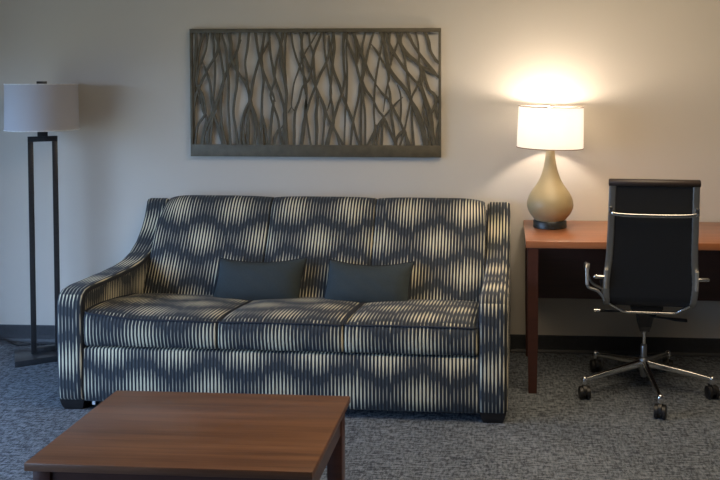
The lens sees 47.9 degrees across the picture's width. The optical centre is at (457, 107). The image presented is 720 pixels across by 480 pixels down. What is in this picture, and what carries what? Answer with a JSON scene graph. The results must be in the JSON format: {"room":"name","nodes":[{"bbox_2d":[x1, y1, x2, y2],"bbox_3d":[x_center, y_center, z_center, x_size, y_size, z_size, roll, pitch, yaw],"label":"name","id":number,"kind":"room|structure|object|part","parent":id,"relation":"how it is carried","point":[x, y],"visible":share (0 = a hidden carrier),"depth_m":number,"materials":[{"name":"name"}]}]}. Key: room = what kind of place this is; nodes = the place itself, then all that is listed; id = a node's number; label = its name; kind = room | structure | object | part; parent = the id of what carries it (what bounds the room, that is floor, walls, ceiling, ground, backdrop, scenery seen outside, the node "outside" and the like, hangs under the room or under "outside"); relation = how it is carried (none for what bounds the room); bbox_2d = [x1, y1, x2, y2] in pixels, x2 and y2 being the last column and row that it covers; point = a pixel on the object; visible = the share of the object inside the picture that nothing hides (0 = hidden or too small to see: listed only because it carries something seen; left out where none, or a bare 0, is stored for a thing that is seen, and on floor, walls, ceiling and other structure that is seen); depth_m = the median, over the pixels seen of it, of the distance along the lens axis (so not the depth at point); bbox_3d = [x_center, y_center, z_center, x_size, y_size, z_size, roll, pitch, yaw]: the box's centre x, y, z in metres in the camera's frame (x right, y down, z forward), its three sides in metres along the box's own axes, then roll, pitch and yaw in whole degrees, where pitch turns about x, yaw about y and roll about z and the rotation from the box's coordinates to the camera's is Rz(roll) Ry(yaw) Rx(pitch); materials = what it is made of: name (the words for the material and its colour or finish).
{"room":"hotel room","nodes":[
{"label":"hotel room","id":0,"kind":"room"},
{"bbox_2d":[0,0,719,337],"bbox_3d":[-0.096,0.082,4.487,6.150,2.550,0.100,0,2,4],"label":"wall","id":1,"kind":"structure","parent":0,"point":[644,74],"depth_m":4.46,"materials":[{"name":"paint"}]},
{"bbox_2d":[189,28,440,157],"bbox_3d":[-0.798,-0.083,4.454,1.413,0.714,0.016,0,2,4],"label":"wall art","id":2,"kind":"object","parent":1,"relation":"attached to","point":[426,150],"visible":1,"depth_m":4.45,"materials":[{"name":"grey metal"}]},
{"bbox_3d":[-1.496,-0.106,4.496,0.015,0.626,0.016,0,2,4],"label":"rail","id":3,"kind":"part","parent":2,"relation":"part of","materials":[{"name":"grey metal"}]},
{"bbox_3d":[-0.798,-0.428,4.442,1.413,0.022,0.016,0,2,4],"label":"rail","id":4,"kind":"part","parent":2,"relation":"part of","materials":[{"name":"grey metal"}]},
{"bbox_3d":[-0.798,0.241,4.464,1.413,0.066,0.016,0,2,4],"label":"rail","id":5,"kind":"part","parent":2,"relation":"part of","materials":[{"name":"grey metal"}]},
{"bbox_3d":[-0.100,-0.103,4.409,0.014,0.626,0.016,0,2,4],"label":"rail","id":6,"kind":"part","parent":2,"relation":"part of","materials":[{"name":"grey metal"}]},
{"bbox_2d":[0,324,719,356],"bbox_3d":[-0.099,1.309,4.469,5.950,0.098,0.014,0,2,4],"label":"baseboard","id":7,"kind":"structure","parent":1,"relation":"attached to","point":[563,344],"depth_m":4.42,"materials":[{"name":"plastic"}]},
{"bbox_2d":[0,342,719,479],"bbox_3d":[-0.292,1.506,1.387,6.150,0.100,6.400,0,2,4],"label":"floor","id":8,"kind":"structure","parent":0,"point":[552,433],"depth_m":3.44,"materials":[{"name":"carpet"}]},
{"bbox_2d":[0,338,54,345],"bbox_3d":[-2.543,1.341,4.580,0.857,0.027,0.080,0,2,9],"label":"power cord","id":9,"kind":"object","parent":8,"relation":"on","point":[9,341],"visible":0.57,"depth_m":4.57,"materials":[{"name":"black plastic"}]},
{"bbox_2d":[3,81,79,367],"bbox_3d":[-2.249,0.609,4.345,0.369,1.504,0.369,-1,2,-29],"label":"floor lamp","id":10,"kind":"object","parent":8,"relation":"on","point":[41,107],"visible":0.98,"depth_m":4.28,"materials":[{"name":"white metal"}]},
{"bbox_3d":[-2.300,0.758,4.321,0.027,1.147,0.027,-1,2,-29],"label":"post","id":11,"kind":"part","parent":10,"relation":"part of","materials":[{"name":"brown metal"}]},
{"bbox_3d":[-2.249,-0.126,4.321,0.361,0.006,0.361,-1,2,-29],"label":"trim","id":12,"kind":"part","parent":10,"relation":"part of","materials":[{"name":"white fabric"}]},
{"bbox_3d":[-2.249,-0.004,4.325,0.363,0.249,0.363,-1,2,-29],"label":"lamp shade","id":13,"kind":"part","parent":10,"relation":"part of","materials":[{"name":"white fabric"}]},
{"bbox_3d":[-2.249,0.119,4.329,0.369,0.006,0.369,-1,2,-29],"label":"trim","id":14,"kind":"part","parent":10,"relation":"part of","materials":[{"name":"white fabric"}]},
{"bbox_3d":[-2.198,0.756,4.378,0.027,1.147,0.027,-1,2,-29],"label":"post","id":15,"kind":"part","parent":10,"relation":"part of","materials":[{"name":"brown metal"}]},
{"bbox_2d":[24,390,349,479],"bbox_3d":[-0.778,1.197,2.448,0.806,0.450,0.524,0,2,4],"label":"coffee table","id":16,"kind":"object","parent":8,"relation":"on","point":[129,435],"visible":1,"depth_m":2.38,"materials":[{"name":"brown wood"}]},
{"bbox_3d":[-1.153,1.215,2.250,0.050,0.427,0.052,0,2,4],"label":"leg","id":17,"kind":"part","parent":16,"relation":"part of","materials":[{"name":"brown wood"}]},
{"bbox_3d":[-0.403,1.202,2.647,0.050,0.427,0.052,0,2,4],"label":"leg","id":18,"kind":"part","parent":16,"relation":"part of","materials":[{"name":"brown wood"}]},
{"bbox_2d":[57,195,510,422],"bbox_3d":[-0.771,0.935,4.018,2.053,0.874,0.942,0,2,4],"label":"sofa","id":19,"kind":"object","parent":8,"relation":"on","point":[152,320],"visible":0.92,"depth_m":3.64,"materials":[{"name":"fabric"}]},
{"bbox_3d":[-1.761,1.357,3.710,0.116,0.050,0.108,0,2,4],"label":"leg","id":20,"kind":"part","parent":19,"relation":"part of","materials":[{"name":"black wood"}]},
{"bbox_3d":[-1.731,0.925,4.096,0.126,0.796,0.937,0,2,4],"label":"arm","id":21,"kind":"part","parent":19,"relation":"part of","materials":[{"name":"fabric"}]},
{"bbox_2d":[84,293,246,348],"bbox_3d":[-1.365,0.996,3.924,0.625,0.164,0.658,0,2,4],"label":"seat cushion","id":22,"kind":"object","parent":19,"relation":"on","point":[112,320],"depth_m":3.62,"materials":[{"name":"fabric"}]},
{"bbox_2d":[143,195,274,294],"bbox_3d":[-1.334,0.745,4.323,0.627,0.514,0.347,0,2,4],"label":"cushion","id":23,"kind":"object","parent":19,"relation":"on","point":[193,232],"depth_m":4.29,"materials":[{"name":"fabric"}]},
{"bbox_2d":[213,257,307,300],"bbox_3d":[-1.016,0.889,4.093,0.475,0.233,0.167,0,2,2],"label":"throw pillow","id":24,"kind":"object","parent":19,"relation":"on","point":[241,280],"visible":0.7,"depth_m":4.04,"materials":[{"name":"fabric"}]},
{"bbox_2d":[218,297,360,351],"bbox_3d":[-0.767,1.007,3.878,0.572,0.145,0.658,0,2,4],"label":"seat cushion","id":25,"kind":"object","parent":19,"relation":"on","point":[301,324],"depth_m":3.57,"materials":[{"name":"fabric"}]},
{"bbox_2d":[264,196,376,296],"bbox_3d":[-0.735,0.747,4.276,0.572,0.514,0.347,0,2,4],"label":"cushion","id":26,"kind":"object","parent":19,"relation":"on","point":[320,229],"depth_m":4.26,"materials":[{"name":"fabric"}]},
{"bbox_2d":[324,259,413,302],"bbox_3d":[-0.453,0.895,4.052,0.451,0.229,0.168,0,2,7],"label":"throw pillow","id":27,"kind":"object","parent":19,"relation":"on","point":[351,282],"visible":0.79,"depth_m":4.00,"materials":[{"name":"fabric"}]},
{"bbox_2d":[344,299,478,355],"bbox_3d":[-0.185,1.009,3.832,0.595,0.145,0.658,0,2,4],"label":"seat cushion","id":28,"kind":"object","parent":19,"relation":"on","point":[411,327],"depth_m":3.53,"materials":[{"name":"fabric"}]},
{"bbox_2d":[371,197,485,301],"bbox_3d":[-0.151,0.748,4.230,0.597,0.514,0.347,0,2,4],"label":"cushion","id":29,"kind":"object","parent":19,"relation":"on","point":[445,238],"depth_m":4.20,"materials":[{"name":"fabric"}]},
{"bbox_3d":[-0.738,0.933,4.448,1.810,0.750,0.057,0,2,4],"label":"frame","id":30,"kind":"part","parent":19,"relation":"part of","materials":[{"name":"black fabric"}]},
{"bbox_3d":[0.157,1.362,3.560,0.116,0.050,0.108,0,2,4],"label":"leg","id":31,"kind":"part","parent":19,"relation":"part of","materials":[{"name":"black wood"}]},
{"bbox_3d":[0.189,0.930,3.945,0.126,0.796,0.937,0,2,4],"label":"arm","id":32,"kind":"part","parent":19,"relation":"part of","materials":[{"name":"fabric"}]},
{"bbox_2d":[523,220,719,393],"bbox_3d":[1.103,1.000,4.081,1.524,0.740,0.587,0,2,4],"label":"desk","id":33,"kind":"object","parent":8,"relation":"on","point":[554,259],"visible":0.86,"depth_m":4.29,"materials":[{"name":"brown wood"}]},
{"bbox_3d":[0.393,1.007,4.384,0.050,0.706,0.050,0,2,4],"label":"leg","id":34,"kind":"part","parent":33,"relation":"part of","materials":[{"name":"brown wood"}]},
{"bbox_3d":[0.360,1.024,3.862,0.050,0.706,0.050,0,2,4],"label":"leg","id":35,"kind":"part","parent":33,"relation":"part of","materials":[{"name":"brown wood"}]},
{"bbox_2d":[516,105,583,229],"bbox_3d":[0.480,0.307,4.186,0.352,0.639,0.352,0,2,4],"label":"table lamp","id":36,"kind":"object","parent":33,"relation":"on","point":[550,129],"visible":1,"depth_m":4.08,"materials":[{"name":"beige ceramic"}]},
{"bbox_3d":[0.480,0.208,4.182,0.352,0.005,0.352,2,2,4],"label":"trim","id":37,"kind":"part","parent":36,"relation":"part of","materials":[{"name":"white fabric"}]},
{"bbox_3d":[0.483,0.102,4.179,0.347,0.214,0.347,2,2,4],"label":"lamp shade","id":38,"kind":"part","parent":36,"relation":"part of","materials":[{"name":"white fabric"}]},
{"bbox_3d":[0.486,-0.005,4.175,0.342,0.004,0.342,2,2,4],"label":"trim","id":39,"kind":"part","parent":36,"relation":"part of","materials":[{"name":"white fabric"}]},
{"bbox_3d":[1.117,0.847,4.314,1.404,0.381,0.018,0,2,4],"label":"modesty panel","id":40,"kind":"part","parent":33,"relation":"part of","materials":[{"name":"brown wood"}]},
{"bbox_2d":[578,179,719,418],"bbox_3d":[0.909,0.838,3.817,0.662,1.080,0.735,0,2,8],"label":"office chair","id":41,"kind":"object","parent":8,"relation":"on","point":[651,260],"visible":1,"depth_m":3.55,"materials":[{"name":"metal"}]},
{"bbox_3d":[0.589,0.770,3.648,0.015,0.076,0.011,0,2,8],"label":"arm plate","id":42,"kind":"part","parent":41,"relation":"part of","materials":[{"name":"metal"}]},
{"bbox_3d":[0.757,0.966,3.798,0.226,0.010,0.015,0,2,5],"label":"lever","id":43,"kind":"part","parent":41,"relation":"part of","materials":[{"name":"black plastic"}]},
{"bbox_3d":[0.705,0.618,3.802,0.050,0.616,0.656,0,2,8],"label":"rail","id":44,"kind":"part","parent":41,"relation":"part of","materials":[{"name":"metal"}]},
{"bbox_3d":[0.861,0.622,3.560,0.368,0.574,0.198,0,2,8],"label":"backrest","id":45,"kind":"part","parent":41,"relation":"part of","materials":[{"name":"black fabric"}]},
{"bbox_3d":[0.987,0.989,3.747,0.166,0.020,0.031,0,2,8],"label":"lever","id":46,"kind":"part","parent":41,"relation":"part of","materials":[{"name":"black plastic"}]},
{"bbox_3d":[1.074,0.620,3.753,0.050,0.616,0.656,0,2,8],"label":"rail","id":47,"kind":"part","parent":41,"relation":"part of","materials":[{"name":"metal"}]}
]}

